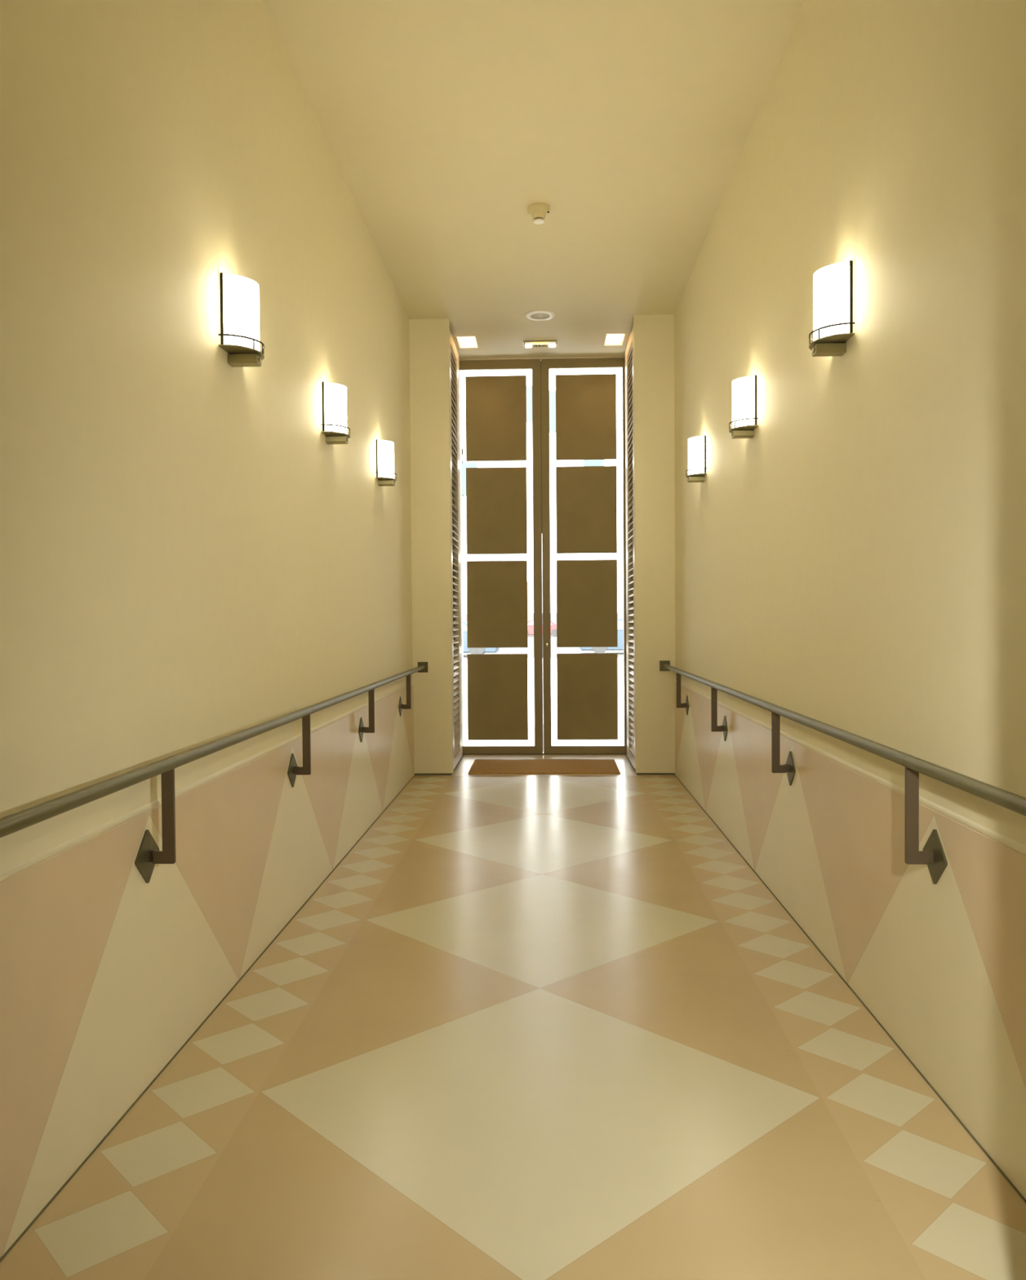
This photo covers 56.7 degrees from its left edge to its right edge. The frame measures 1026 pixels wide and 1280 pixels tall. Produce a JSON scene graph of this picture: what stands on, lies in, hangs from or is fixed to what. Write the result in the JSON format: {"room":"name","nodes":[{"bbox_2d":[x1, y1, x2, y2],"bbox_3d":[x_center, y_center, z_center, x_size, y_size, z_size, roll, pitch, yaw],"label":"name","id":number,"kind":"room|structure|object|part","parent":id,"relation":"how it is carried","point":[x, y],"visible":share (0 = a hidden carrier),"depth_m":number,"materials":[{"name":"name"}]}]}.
{"room":"hallway","nodes":[
{"label":"hallway","id":0,"kind":"room"},
{"bbox_2d":[0,0,414,1258],"bbox_3d":[-1.159,-0.868,5.128,0.201,4.400,7.400,0,1,2],"label":"wall","id":1,"kind":"structure","parent":0,"point":[188,559],"depth_m":3.12,"materials":[{"name":"beige paint"}]},
{"bbox_2d":[0,775,414,1262],"bbox_3d":[-1.046,1.333,5.191,0.014,0.014,7.201,0,1,2],"label":"trim","id":2,"kind":"structure","parent":1,"relation":"attached to","point":[264,950],"depth_m":2.92,"materials":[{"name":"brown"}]},
{"bbox_2d":[0,662,427,883],"bbox_3d":[-0.979,0.488,5.231,0.137,0.421,7.080,0,1,2],"label":"handrail","id":3,"kind":"object","parent":1,"relation":"attached to","point":[148,854],"visible":1,"depth_m":2.91,"materials":[{"name":"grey metal"}]},
{"bbox_3d":[-1.125,0.666,2.925,0.008,0.164,0.165,0,1,2],"label":"diamond plate","id":4,"kind":"part","parent":3,"relation":"part of","materials":[{"name":"grey metal"}]},
{"bbox_3d":[-1.065,0.631,4.597,0.008,0.164,0.165,0,1,2],"label":"diamond plate","id":5,"kind":"part","parent":3,"relation":"part of","materials":[{"name":"grey metal"}]},
{"bbox_3d":[-1.004,0.595,6.294,0.008,0.164,0.165,0,1,2],"label":"diamond plate","id":6,"kind":"part","parent":3,"relation":"part of","materials":[{"name":"grey metal"}]},
{"bbox_3d":[-0.944,0.559,7.975,0.008,0.164,0.165,0,1,2],"label":"diamond plate","id":7,"kind":"part","parent":3,"relation":"part of","materials":[{"name":"grey metal"}]},
{"bbox_3d":[-0.831,0.251,8.761,0.094,0.096,0.007,0,1,2],"label":"plate","id":8,"kind":"part","parent":3,"relation":"part of","materials":[{"name":"brown metal"}]},
{"bbox_2d":[218,272,264,367],"bbox_3d":[-1.052,-1.246,3.748,0.133,0.321,0.264,0,1,2],"label":"wall sconce","id":9,"kind":"object","parent":1,"relation":"attached to","point":[239,295],"visible":1,"depth_m":3.67,"materials":[{"name":"white glass"}]},
{"bbox_3d":[-1.117,-1.265,3.749,0.003,0.271,0.224,0,1,2],"label":"plate","id":10,"kind":"part","parent":9,"relation":"part of","materials":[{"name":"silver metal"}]},
{"bbox_3d":[-1.054,-1.270,3.747,0.100,0.265,0.226,0,1,2],"label":"lamp shade","id":11,"kind":"part","parent":9,"relation":"part of","materials":[{"name":"white glass"}]},
{"bbox_2d":[218,344,264,360],"bbox_3d":[-1.052,-1.128,3.750,0.131,0.004,0.262,0,1,2],"label":"tray","id":12,"kind":"object","parent":9,"relation":"on","point":[245,350],"depth_m":3.71,"materials":[{"name":"metal"}]},
{"bbox_2d":[321,381,350,444],"bbox_3d":[-0.993,-1.278,5.395,0.133,0.321,0.264,0,1,2],"label":"wall sconce","id":13,"kind":"object","parent":1,"relation":"attached to","point":[334,396],"visible":1,"depth_m":5.31,"materials":[{"name":"white glass"}]},
{"bbox_3d":[-1.058,-1.296,5.397,0.003,0.271,0.224,0,1,2],"label":"plate","id":14,"kind":"part","parent":13,"relation":"part of","materials":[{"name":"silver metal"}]},
{"bbox_3d":[-0.995,-1.301,5.395,0.100,0.265,0.226,0,1,2],"label":"lamp shade","id":15,"kind":"part","parent":13,"relation":"part of","materials":[{"name":"white glass"}]},
{"bbox_2d":[321,431,350,438],"bbox_3d":[-0.993,-1.159,5.398,0.131,0.004,0.262,0,1,2],"label":"tray","id":16,"kind":"object","parent":13,"relation":"on","point":[329,434],"depth_m":5.36,"materials":[{"name":"metal"}]},
{"bbox_2d":[375,439,396,486],"bbox_3d":[-0.932,-1.309,7.062,0.133,0.321,0.264,0,1,2],"label":"wall sconce","id":17,"kind":"object","parent":1,"relation":"attached to","point":[384,450],"visible":1,"depth_m":6.97,"materials":[{"name":"white glass"}]},
{"bbox_2d":[375,476,396,481],"bbox_3d":[-0.933,-1.191,7.064,0.131,0.004,0.262,0,1,2],"label":"tray","id":18,"kind":"object","parent":17,"relation":"on","point":[380,478],"depth_m":7.03,"materials":[{"name":"metal"}]},
{"bbox_3d":[-0.935,-1.333,7.061,0.100,0.265,0.226,0,1,2],"label":"lamp shade","id":19,"kind":"part","parent":17,"relation":"part of","materials":[{"name":"white glass"}]},
{"bbox_2d":[414,752,464,775],"bbox_3d":[-0.764,1.232,9.527,0.446,0.030,1.471,0,1,2],"label":"trim","id":20,"kind":"structure","parent":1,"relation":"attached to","point":[463,753],"depth_m":8.79,"materials":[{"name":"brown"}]},
{"bbox_2d":[408,318,463,773],"bbox_3d":[-0.823,-0.917,9.504,0.558,4.270,1.529,0,1,2],"label":"wall","id":21,"kind":"structure","parent":0,"point":[429,339],"depth_m":8.74,"materials":[{"name":"beige paint"}]},
{"bbox_2d":[449,329,462,769],"bbox_3d":[-0.586,-0.845,9.284,0.060,4.100,0.935,0,1,2],"label":"shutter","id":22,"kind":"object","parent":21,"relation":"attached to","point":[454,356],"visible":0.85,"depth_m":9.48,"materials":[{"name":"paint"}]},
{"bbox_2d":[459,359,542,754],"bbox_3d":[-0.143,-0.872,10.088,0.898,4.168,0.045,0,1,2],"label":"door","id":23,"kind":"structure","parent":21,"relation":"in","point":[496,503],"depth_m":10.07,"materials":[{"name":"brown wood"}]},
{"bbox_3d":[-0.179,-2.344,10.052,0.643,0.895,0.009,0,1,2],"label":"brown panel","id":24,"kind":"part","parent":23,"relation":"part of","materials":[{"name":"brown wood"}]},
{"bbox_3d":[-0.174,-1.369,10.072,0.643,0.916,0.009,0,1,2],"label":"brown panel","id":25,"kind":"part","parent":23,"relation":"part of","materials":[{"name":"brown wood"}]},
{"bbox_3d":[-0.169,-0.380,10.093,0.643,0.923,0.009,0,1,2],"label":"brown panel","id":26,"kind":"part","parent":23,"relation":"part of","materials":[{"name":"brown wood"}]},
{"bbox_3d":[-0.163,0.607,10.114,0.643,0.916,0.009,0,1,2],"label":"brown panel","id":27,"kind":"part","parent":23,"relation":"part of","materials":[{"name":"brown wood"}]},
{"bbox_2d":[458,355,625,360],"bbox_3d":[0.305,-2.972,10.049,1.744,0.022,0.112,0,1,2],"label":"trim","id":28,"kind":"structure","parent":21,"relation":"attached to","point":[609,357],"depth_m":10.00,"materials":[{"name":"paint"}]},
{"bbox_2d":[0,751,1025,1279],"bbox_3d":[0.182,1.367,5.853,3.000,0.120,8.850,0,1,2],"label":"floor","id":29,"kind":"structure","parent":0,"point":[526,1026],"depth_m":2.86,"materials":[{"name":"beige tile"}]},
{"bbox_2d":[468,759,620,773],"bbox_3d":[0.304,1.228,9.241,1.412,0.015,0.855,0,1,2],"label":"door mat","id":30,"kind":"object","parent":29,"relation":"on","point":[479,766],"visible":1,"depth_m":9.18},
{"bbox_2d":[262,0,804,359],"bbox_3d":[0.150,-2.981,5.761,2.800,0.200,8.850,0,1,2],"label":"ceiling","id":31,"kind":"structure","parent":0,"point":[442,122],"depth_m":5.43,"materials":[{"name":"paint"}]},
{"bbox_2d":[456,336,478,347],"bbox_3d":[-0.453,-3.039,9.428,0.183,0.169,0.381,0,1,2],"label":"recessed light","id":32,"kind":"object","parent":31,"relation":"in","point":[464,341],"visible":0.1,"depth_m":9.62,"materials":[{"name":"beige"}]},
{"bbox_2d":[527,202,550,224],"bbox_3d":[0.172,-2.845,6.359,0.148,0.098,0.148,0,1,2],"label":"smoke detector","id":33,"kind":"object","parent":31,"relation":"attached to","point":[539,211],"visible":1,"depth_m":6.32,"materials":[{"name":"beige plastic"}]},
{"bbox_2d":[524,310,555,320],"bbox_3d":[0.245,-2.937,8.604,0.284,0.010,0.284,0,1,2],"label":"ceiling fitting","id":34,"kind":"object","parent":31,"relation":"attached to","point":[536,315],"visible":1,"depth_m":8.59,"materials":[{"name":"white plastic"}]},
{"bbox_2d":[530,312,550,318],"bbox_3d":[0.245,-2.940,8.604,0.176,0.004,0.176,0,1,2],"label":"grille","id":35,"kind":"object","parent":34,"relation":"attached to","point":[533,315],"depth_m":8.60,"materials":[{"name":"beige metal"}]},
{"bbox_2d":[523,340,557,347],"bbox_3d":[0.269,-2.930,9.436,0.338,0.058,0.100,0,1,2],"label":"exit light","id":36,"kind":"object","parent":31,"relation":"attached to","point":[550,344],"visible":1,"depth_m":9.41,"materials":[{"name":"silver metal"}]},
{"bbox_3d":[0.269,-2.953,9.436,0.338,0.012,0.100,0,1,2],"label":"plate","id":37,"kind":"part","parent":36,"relation":"part of","materials":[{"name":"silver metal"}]},
{"bbox_2d":[604,333,625,345],"bbox_3d":[1.001,-3.049,9.376,0.179,0.169,0.381,0,1,2],"label":"recessed light","id":38,"kind":"object","parent":31,"relation":"in","point":[611,339],"visible":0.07,"depth_m":9.56,"materials":[{"name":"beige"}]},
{"bbox_2d":[464,753,625,755],"bbox_3d":[0.335,1.214,10.125,1.744,0.010,0.056,0,1,2],"label":"trim","id":39,"kind":"structure","parent":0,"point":[531,753],"depth_m":10.09,"materials":[{"name":"brown"}]},
{"bbox_2d":[625,314,675,773],"bbox_3d":[1.417,-0.932,9.423,0.558,4.270,1.529,0,1,2],"label":"wall","id":40,"kind":"structure","parent":0,"point":[653,335],"depth_m":8.66,"materials":[{"name":"beige paint"}]},
{"bbox_2d":[540,357,626,753],"bbox_3d":[0.752,-0.877,10.057,0.904,4.168,0.056,0,1,2],"label":"door","id":41,"kind":"structure","parent":40,"relation":"in","point":[586,496],"depth_m":10.04,"materials":[{"name":"brown wood"}]},
{"bbox_3d":[0.770,-2.350,10.018,0.637,0.895,0.009,0,1,2],"label":"brown panel","id":42,"kind":"part","parent":41,"relation":"part of","materials":[{"name":"brown wood"}]},
{"bbox_3d":[0.777,-1.375,10.038,0.639,0.916,0.009,0,1,2],"label":"brown panel","id":43,"kind":"part","parent":41,"relation":"part of","materials":[{"name":"brown wood"}]},
{"bbox_3d":[0.783,-0.386,10.059,0.641,0.923,0.009,0,1,2],"label":"brown panel","id":44,"kind":"part","parent":41,"relation":"part of","materials":[{"name":"brown wood"}]},
{"bbox_3d":[0.789,0.601,10.080,0.643,0.916,0.009,0,1,2],"label":"brown panel","id":45,"kind":"part","parent":41,"relation":"part of","materials":[{"name":"brown wood"}]},
{"bbox_2d":[625,325,635,768],"bbox_3d":[1.165,-0.856,9.220,0.060,4.100,0.935,0,1,2],"label":"shutter","id":46,"kind":"object","parent":40,"relation":"attached to","point":[629,349],"visible":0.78,"depth_m":9.43,"materials":[{"name":"paint"}]},
{"bbox_2d":[674,0,1025,1199],"bbox_3d":[1.438,-0.885,5.034,0.201,4.400,7.400,0,1,2],"label":"wall","id":47,"kind":"structure","parent":0,"point":[855,563],"depth_m":3.31,"materials":[{"name":"beige paint"}]},
{"bbox_2d":[625,752,675,774],"bbox_3d":[1.388,1.218,9.449,0.446,0.030,1.471,0,1,2],"label":"trim","id":48,"kind":"structure","parent":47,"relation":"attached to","point":[625,753],"depth_m":8.72,"materials":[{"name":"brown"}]},
{"bbox_2d":[685,435,706,482],"bbox_3d":[1.347,-1.332,7.039,0.133,0.321,0.264,0,1,2],"label":"wall sconce","id":49,"kind":"object","parent":47,"relation":"attached to","point":[697,468],"visible":1,"depth_m":6.96,"materials":[{"name":"white glass"}]},
{"bbox_2d":[685,473,706,478],"bbox_3d":[1.349,-1.214,7.042,0.131,0.004,0.262,0,1,2],"label":"tray","id":50,"kind":"object","parent":49,"relation":"on","point":[690,475],"depth_m":7.01,"materials":[{"name":"metal"}]},
{"bbox_3d":[1.349,-1.356,7.039,0.100,0.265,0.226,0,1,2],"label":"lamp shade","id":51,"kind":"part","parent":49,"relation":"part of","materials":[{"name":"white glass"}]},
{"bbox_2d":[728,374,758,438],"bbox_3d":[1.287,-1.303,5.363,0.133,0.321,0.264,0,1,2],"label":"wall sconce","id":52,"kind":"object","parent":47,"relation":"attached to","point":[744,389],"visible":1,"depth_m":5.28,"materials":[{"name":"white glass"}]},
{"bbox_3d":[1.289,-1.327,5.362,0.100,0.265,0.226,0,1,2],"label":"lamp shade","id":53,"kind":"part","parent":52,"relation":"part of","materials":[{"name":"white glass"}]},
{"bbox_2d":[728,424,758,433],"bbox_3d":[1.289,-1.185,5.365,0.131,0.004,0.262,0,1,2],"label":"tray","id":54,"kind":"object","parent":52,"relation":"on","point":[746,428],"depth_m":5.33,"materials":[{"name":"metal"}]},
{"bbox_3d":[1.352,-1.323,5.360,0.003,0.271,0.224,0,1,2],"label":"plate","id":55,"kind":"part","parent":52,"relation":"part of","materials":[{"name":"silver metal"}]},
{"bbox_2d":[808,260,854,356],"bbox_3d":[1.228,-1.278,3.717,0.133,0.321,0.264,0,1,2],"label":"wall sconce","id":56,"kind":"object","parent":47,"relation":"attached to","point":[833,284],"visible":1,"depth_m":3.63,"materials":[{"name":"white glass"}]},
{"bbox_3d":[1.230,-1.302,3.716,0.100,0.265,0.226,0,1,2],"label":"lamp shade","id":57,"kind":"part","parent":56,"relation":"part of","materials":[{"name":"white glass"}]},
{"bbox_2d":[808,333,854,350],"bbox_3d":[1.229,-1.160,3.719,0.131,0.004,0.262,0,1,2],"label":"tray","id":58,"kind":"object","parent":56,"relation":"on","point":[824,340],"depth_m":3.67,"materials":[{"name":"metal"}]},
{"bbox_3d":[1.292,-1.298,3.714,0.003,0.271,0.224,0,1,2],"label":"plate","id":59,"kind":"part","parent":56,"relation":"part of","materials":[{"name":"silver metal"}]},
{"bbox_2d":[659,660,1025,884],"bbox_3d":[1.283,0.473,5.150,0.137,0.421,7.080,0,1,2],"label":"handrail","id":60,"kind":"object","parent":47,"relation":"attached to","point":[933,855],"visible":1,"depth_m":2.85,"materials":[{"name":"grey metal"}]},
{"bbox_3d":[1.387,0.236,8.680,0.094,0.096,0.007,0,1,2],"label":"plate","id":61,"kind":"part","parent":60,"relation":"part of","materials":[{"name":"brown metal"}]},
{"bbox_3d":[1.447,0.543,7.898,0.008,0.164,0.165,0,1,2],"label":"diamond plate","id":62,"kind":"part","parent":60,"relation":"part of","materials":[{"name":"grey metal"}]},
{"bbox_3d":[1.386,0.579,6.218,0.008,0.164,0.165,0,1,2],"label":"diamond plate","id":63,"kind":"part","parent":60,"relation":"part of","materials":[{"name":"grey metal"}]},
{"bbox_3d":[1.326,0.614,4.544,0.008,0.164,0.165,0,1,2],"label":"diamond plate","id":64,"kind":"part","parent":60,"relation":"part of","materials":[{"name":"grey metal"}]},
{"bbox_3d":[1.265,0.650,2.851,0.008,0.164,0.165,0,1,2],"label":"diamond plate","id":65,"kind":"part","parent":60,"relation":"part of","materials":[{"name":"grey metal"}]},
{"bbox_2d":[675,775,1025,1203],"bbox_3d":[1.358,1.318,5.104,0.014,0.014,7.201,0,1,2],"label":"trim","id":66,"kind":"structure","parent":47,"relation":"attached to","point":[820,952],"depth_m":3.17,"materials":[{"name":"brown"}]},
{"label":"outside","id":67,"kind":"structure","parent":0,"visible":0},
{"bbox_2d":[463,657,624,746],"bbox_3d":[0.803,1.010,23.138,120.000,0.100,25.750,0,1,2],"label":"ground","id":68,"kind":"structure","parent":67,"point":[531,741],"depth_m":13.57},
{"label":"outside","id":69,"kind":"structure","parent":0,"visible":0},
{"bbox_2d":[462,635,623,658],"bbox_3d":[3.135,-0.349,87.957,120.000,0.100,104.000,0,1,2],"label":"road","id":70,"kind":"structure","parent":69,"point":[529,651],"depth_m":44.70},
{"bbox_2d":[462,620,498,653],"bbox_3d":[-2.729,-0.080,39.130,4.293,1.459,1.680,0,1,2],"label":"car","id":71,"kind":"object","parent":70,"relation":"on","point":[486,650],"visible":0.16,"depth_m":38.26,"materials":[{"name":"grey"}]},
{"bbox_3d":[-2.767,-0.545,39.122,2.370,0.390,1.680,0,1,2],"label":"glass","id":72,"kind":"part","parent":71,"relation":"part of","materials":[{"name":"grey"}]},
{"bbox_2d":[527,581,529,622],"bbox_3d":[0.723,-2.821,86.039,1.550,4.920,0.140,0,1,2],"label":"banner","id":73,"kind":"object","parent":70,"relation":"on","point":[528,582],"visible":0.11,"depth_m":85.95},
{"bbox_2d":[527,620,556,635],"bbox_3d":[2.386,-1.059,83.965,4.293,1.459,1.680,0,1,2],"label":"car","id":74,"kind":"object","parent":70,"relation":"on","point":[531,624],"visible":0.36,"depth_m":83.15,"materials":[{"name":"red"}]},
{"bbox_3d":[2.348,-1.524,83.956,2.370,0.390,1.680,0,1,2],"label":"glass","id":75,"kind":"part","parent":74,"relation":"part of","materials":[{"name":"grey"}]},
{"bbox_2d":[461,384,623,624],"bbox_3d":[3.333,-12.584,95.646,90.000,24.000,8.100,0,1,2],"label":"outdoor background","id":76,"kind":"structure","parent":70,"relation":"on","point":[528,557],"depth_m":91.68,"materials":[{"name":"grey"}]},
{"bbox_3d":[-5.229,-15.594,91.872,3.360,3.060,0.030,0,1,2],"label":"pane","id":77,"kind":"part","parent":76,"relation":"part of","materials":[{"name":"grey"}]},
{"bbox_3d":[1.565,-22.736,91.475,0.460,3.260,0.030,0,1,2],"label":"pane","id":78,"kind":"part","parent":76,"relation":"part of","materials":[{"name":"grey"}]},
{"bbox_3d":[3.819,-22.001,91.410,0.760,3.760,0.030,0,1,2],"label":"pane","id":79,"kind":"part","parent":76,"relation":"part of","materials":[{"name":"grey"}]},
{"bbox_3d":[7.752,-17.078,91.373,1.760,1.660,0.030,0,1,2],"label":"pane","id":80,"kind":"part","parent":76,"relation":"part of","materials":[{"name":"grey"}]},
{"bbox_2d":[579,618,623,653],"bbox_3d":[4.988,-0.172,40.853,4.293,1.459,1.680,0,1,2],"label":"car","id":81,"kind":"object","parent":70,"relation":"on","point":[620,622],"visible":0.12,"depth_m":40.06,"materials":[{"name":"grey"}]},
{"bbox_3d":[5.019,-0.638,40.842,2.370,0.390,1.680,0,1,2],"label":"glass","id":82,"kind":"part","parent":81,"relation":"part of","materials":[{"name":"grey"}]}
]}

